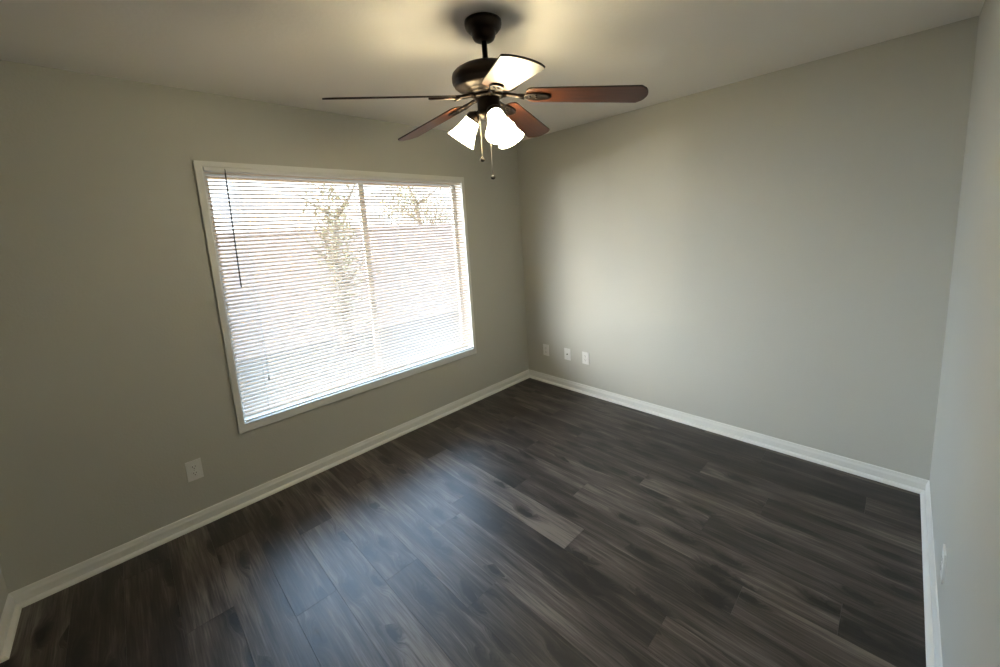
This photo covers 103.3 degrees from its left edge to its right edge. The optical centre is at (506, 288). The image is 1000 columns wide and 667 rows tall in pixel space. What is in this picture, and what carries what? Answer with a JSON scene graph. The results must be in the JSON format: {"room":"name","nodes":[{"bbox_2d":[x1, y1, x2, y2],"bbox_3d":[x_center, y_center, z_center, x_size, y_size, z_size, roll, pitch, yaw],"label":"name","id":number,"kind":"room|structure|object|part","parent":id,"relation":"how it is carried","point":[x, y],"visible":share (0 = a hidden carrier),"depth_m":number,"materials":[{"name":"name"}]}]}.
{"room":"empty bedroom","nodes":[
{"label":"empty bedroom","id":0,"kind":"room"},
{"bbox_2d":[0,566,7,618],"bbox_3d":[-1.682,0.443,0.219,1.080,2.440,2.969,-12,12,-44],"label":"wall","id":1,"kind":"structure","parent":0,"point":[3,589],"depth_m":1.76,"materials":[{"name":"paint"}]},
{"bbox_2d":[0,652,8,662],"bbox_3d":[-2.363,1.524,1.259,0.981,0.080,0.031,-12,12,-44],"label":"trim","id":2,"kind":"structure","parent":1,"relation":"attached to","point":[3,658],"depth_m":1.59,"materials":[{"name":"white paint"}]},
{"bbox_2d":[0,594,21,657],"bbox_3d":[-2.141,1.445,1.701,0.031,0.080,0.353,-12,12,-44],"label":"baseboard","id":3,"kind":"structure","parent":1,"relation":"attached to","point":[9,620],"depth_m":1.70,"materials":[{"name":"white paint"}]},
{"bbox_2d":[0,60,528,592],"bbox_3d":[-1.465,0.075,2.595,4.783,2.440,0.130,-12,12,-44],"label":"wall","id":4,"kind":"structure","parent":0,"point":[115,378],"depth_m":2.07,"materials":[{"name":"paint"}]},
{"bbox_2d":[185,458,203,481],"bbox_3d":[-1.785,1.040,2.265,0.072,0.116,0.008,-12,12,-44],"label":"wall outlet","id":5,"kind":"object","parent":4,"relation":"attached to","point":[194,470],"visible":1,"depth_m":2.26,"materials":[{"name":"white plastic"}]},
{"bbox_2d":[190,464,197,469],"bbox_3d":[-1.785,1.020,2.260,0.034,0.028,0.004,-12,12,-44],"label":"receptacle","id":6,"kind":"object","parent":5,"relation":"attached to","point":[192,466],"depth_m":2.26,"materials":[{"name":"grey plastic"}]},
{"bbox_2d":[191,470,198,475],"bbox_3d":[-1.782,1.059,2.266,0.034,0.028,0.004,-12,12,-44],"label":"receptacle","id":7,"kind":"object","parent":5,"relation":"attached to","point":[193,472],"depth_m":2.26,"materials":[{"name":"grey plastic"}]},
{"bbox_2d":[8,369,529,607],"bbox_3d":[-1.002,1.176,3.041,3.573,0.080,0.031,-12,12,-44],"label":"baseboard","id":8,"kind":"structure","parent":4,"relation":"attached to","point":[27,595],"depth_m":2.36,"materials":[{"name":"white paint"}]},
{"bbox_2d":[208,178,448,187],"bbox_3d":[-1.787,-0.901,2.718,4.783,0.230,0.600,-12,12,-44],"label":"trim","id":9,"kind":"structure","parent":4,"relation":"attached to","point":[208,178],"depth_m":3.28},
{"bbox_2d":[193,160,476,433],"bbox_3d":[-1.044,-0.051,2.990,1.899,1.610,0.141,-12,12,-44],"label":"window","id":10,"kind":"structure","parent":4,"relation":"in","point":[243,426],"depth_m":2.69,"materials":[{"name":"white paint"}]},
{"bbox_2d":[203,167,472,421],"bbox_3d":[-0.994,-0.063,2.931,1.811,1.508,0.040,-12,12,-44],"label":"window blind","id":11,"kind":"object","parent":10,"relation":"attached to","point":[212,170],"visible":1,"depth_m":2.75,"materials":[{"name":"white plastic"}]},
{"bbox_3d":[-1.547,0.053,2.400,0.001,1.460,0.025,-12,12,-44],"label":"ladder cord","id":12,"kind":"part","parent":11,"relation":"part of","materials":[{"name":"white fabric"}]},
{"bbox_3d":[-1.526,-0.069,2.389,0.009,1.234,0.005,-12,12,-44],"label":"lift cord","id":13,"kind":"part","parent":11,"relation":"part of","materials":[{"name":"white fabric"}]},
{"bbox_3d":[-1.044,-0.797,2.827,1.811,0.021,0.026,-12,12,-44],"label":"head rail","id":14,"kind":"part","parent":11,"relation":"part of","materials":[{"name":"white plastic"}]},
{"bbox_3d":[-1.182,-0.023,2.758,0.001,1.460,0.025,-12,12,-44],"label":"ladder cord","id":15,"kind":"part","parent":11,"relation":"part of","materials":[{"name":"white fabric"}]},
{"bbox_3d":[-0.954,0.676,3.047,1.811,0.010,0.022,-12,12,-44],"label":"rail","id":16,"kind":"part","parent":11,"relation":"part of","materials":[{"name":"white plastic"}]},
{"bbox_3d":[-0.816,-0.098,3.116,0.001,1.460,0.025,-12,12,-44],"label":"ladder cord","id":17,"kind":"part","parent":11,"relation":"part of","materials":[{"name":"white fabric"}]},
{"bbox_3d":[-0.451,-0.174,3.474,0.001,1.460,0.025,-12,12,-44],"label":"ladder cord","id":18,"kind":"part","parent":11,"relation":"part of","materials":[{"name":"white fabric"}]},
{"bbox_2d":[0,378,925,666],"bbox_3d":[-0.297,1.437,1.689,4.783,0.120,3.229,-12,12,-44],"label":"floor","id":19,"kind":"structure","parent":0,"point":[532,522],"depth_m":1.89,"materials":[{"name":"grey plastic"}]},
{"bbox_2d":[0,0,984,141],"bbox_3d":[-0.450,-1.106,1.310,4.783,0.150,3.229,-12,12,-44],"label":"ceiling","id":20,"kind":"structure","parent":0,"point":[295,53],"depth_m":1.80,"materials":[{"name":"paint"}]},
{"bbox_2d":[322,12,647,179],"bbox_3d":[-0.115,-0.791,1.726,1.255,0.634,1.212,-12,12,-44],"label":"ceiling fan","id":21,"kind":"object","parent":20,"relation":"hanging from","point":[486,80],"visible":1,"depth_m":1.62,"materials":[{"name":"brown wood"}]},
{"bbox_3d":[-0.436,-0.726,1.507,0.492,0.089,0.129,-8,10,-29],"label":"blade","id":22,"kind":"part","parent":21,"relation":"part of","materials":[{"name":"brown wood"}]},
{"bbox_3d":[-0.378,-0.816,1.970,0.132,0.080,0.494,-12,12,-44],"label":"blade","id":23,"kind":"part","parent":21,"relation":"part of","materials":[{"name":"brown wood"}]},
{"bbox_3d":[-0.191,-0.685,1.735,0.123,0.146,0.139,-12,12,-44],"label":"lamp shade","id":24,"kind":"part","parent":21,"relation":"part of","materials":[{"name":"beige glass"}]},
{"bbox_2d":[466,110,480,124],"bbox_3d":[-0.140,-0.740,1.717,0.069,0.059,0.072,-12,12,-44],"label":"socket","id":25,"kind":"object","parent":21,"relation":"attached to","point":[472,117],"depth_m":1.69,"materials":[{"name":"black metal"}]},
{"bbox_2d":[486,104,501,114],"bbox_3d":[-0.051,-0.731,1.640,0.069,0.059,0.073,-12,12,-44],"label":"socket","id":26,"kind":"object","parent":21,"relation":"attached to","point":[491,109],"depth_m":1.61,"materials":[{"name":"black metal"}]},
{"bbox_3d":[-0.037,-0.683,1.616,0.052,0.077,0.064,-12,12,-44],"label":"bulb","id":27,"kind":"part","parent":21,"relation":"part of","materials":[{"name":"white glass"}]},
{"bbox_3d":[-0.033,-0.669,1.601,0.125,0.146,0.138,-12,12,-44],"label":"lamp shade","id":28,"kind":"part","parent":21,"relation":"part of","materials":[{"name":"beige glass"}]},
{"bbox_3d":[0.005,-0.712,1.803,0.144,0.146,0.128,-12,12,-44],"label":"lamp shade","id":29,"kind":"part","parent":21,"relation":"part of","materials":[{"name":"beige glass"}]},
{"bbox_3d":[0.000,-0.702,1.300,0.130,0.115,0.488,-5,9,-12],"label":"blade","id":30,"kind":"part","parent":21,"relation":"part of","materials":[{"name":"brown wood"}]},
{"bbox_3d":[0.100,-0.867,2.058,0.131,0.064,0.494,0,9,24],"label":"blade","id":31,"kind":"part","parent":21,"relation":"part of","materials":[{"name":"brown wood"}]},
{"bbox_3d":[0.332,-0.805,1.638,0.493,0.067,0.131,-3,9,6],"label":"blade","id":32,"kind":"part","parent":21,"relation":"part of","materials":[{"name":"brown wood"}]},
{"bbox_2d":[517,16,978,479],"bbox_3d":[1.317,-0.163,3.065,0.130,2.440,3.099,-12,12,-44],"label":"wall","id":33,"kind":"structure","parent":0,"point":[771,254],"depth_m":2.54,"materials":[{"name":"paint"}]},
{"bbox_2d":[543,344,548,355],"bbox_3d":[0.410,0.631,4.059,0.008,0.116,0.072,-12,12,-44],"label":"wall outlet","id":34,"kind":"object","parent":33,"relation":"attached to","point":[545,346],"visible":1,"depth_m":4.05,"materials":[{"name":"white plastic"}]},
{"bbox_2d":[564,348,570,360],"bbox_3d":[0.597,0.642,3.866,0.014,0.116,0.072,-12,12,-44],"label":"wall plate","id":35,"kind":"object","parent":33,"relation":"attached to","point":[567,353],"visible":1,"depth_m":3.86,"materials":[{"name":"white plastic"}]},
{"bbox_2d":[582,351,588,364],"bbox_3d":[0.747,0.655,3.720,0.008,0.116,0.072,-12,12,-44],"label":"wall outlet","id":36,"kind":"object","parent":33,"relation":"attached to","point":[585,355],"visible":1,"depth_m":3.72,"materials":[{"name":"white plastic"}]},
{"bbox_2d":[529,369,928,493],"bbox_3d":[1.285,1.009,3.229,0.031,0.080,2.969,-12,12,-44],"label":"baseboard","id":37,"kind":"structure","parent":33,"relation":"attached to","point":[911,483],"depth_m":2.76,"materials":[{"name":"white paint"}]},
{"bbox_2d":[929,0,999,666],"bbox_3d":[0.673,0.280,0.361,4.653,2.440,0.130,-12,12,-44],"label":"wall","id":38,"kind":"structure","parent":0,"point":[964,480],"depth_m":1.25,"materials":[{"name":"paint"}]},
{"bbox_2d":[920,481,942,666],"bbox_3d":[0.733,1.430,0.637,4.523,0.080,0.031,-12,12,-44],"label":"baseboard","id":39,"kind":"structure","parent":38,"relation":"attached to","point":[931,609],"depth_m":1.62,"materials":[{"name":"white paint"}]},
{"bbox_3d":[0.730,1.460,0.646,4.498,0.019,0.018,-12,12,-44],"label":"shoe moulding","id":40,"kind":"part","parent":39,"relation":"part of","materials":[{"name":"white paint"}]},
{"bbox_2d":[940,544,946,583],"bbox_3d":[1.604,1.010,1.452,0.072,0.116,0.008,-12,12,-44],"label":"wall outlet","id":41,"kind":"object","parent":38,"relation":"attached to","point":[944,555],"visible":1,"depth_m":1.44,"materials":[{"name":"white plastic"}]},
{"label":"outside","id":42,"kind":"structure","parent":0,"visible":0},
{"bbox_2d":[238,311,459,408],"bbox_3d":[-18.724,3.956,6.966,56.000,3.950,29.850,-12,12,-44],"label":"ground","id":43,"kind":"structure","parent":42,"point":[456,311],"depth_m":6.29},
{"bbox_2d":[288,183,385,362],"bbox_3d":[-2.638,-0.200,6.242,1.172,3.844,1.170,-12,12,-44],"label":"shrub","id":44,"kind":"object","parent":43,"relation":"on","point":[329,190],"visible":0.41,"depth_m":6.16,"materials":[{"name":"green plant"}]},
{"bbox_2d":[217,224,457,361],"bbox_3d":[1.858,-1.123,12.365,17.950,2.070,0.230,-12,12,-44],"label":"wall","id":45,"kind":"structure","parent":43,"relation":"on","point":[218,236],"depth_m":7.04,"materials":[{"name":"paint"}]},
{"bbox_2d":[365,186,451,225],"bbox_3d":[-2.101,-1.300,10.053,2.838,3.592,2.014,-12,12,-44],"label":"tree","id":46,"kind":"object","parent":43,"relation":"on","point":[386,186],"visible":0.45,"depth_m":9.60,"materials":[{"name":"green plant"}]}
]}

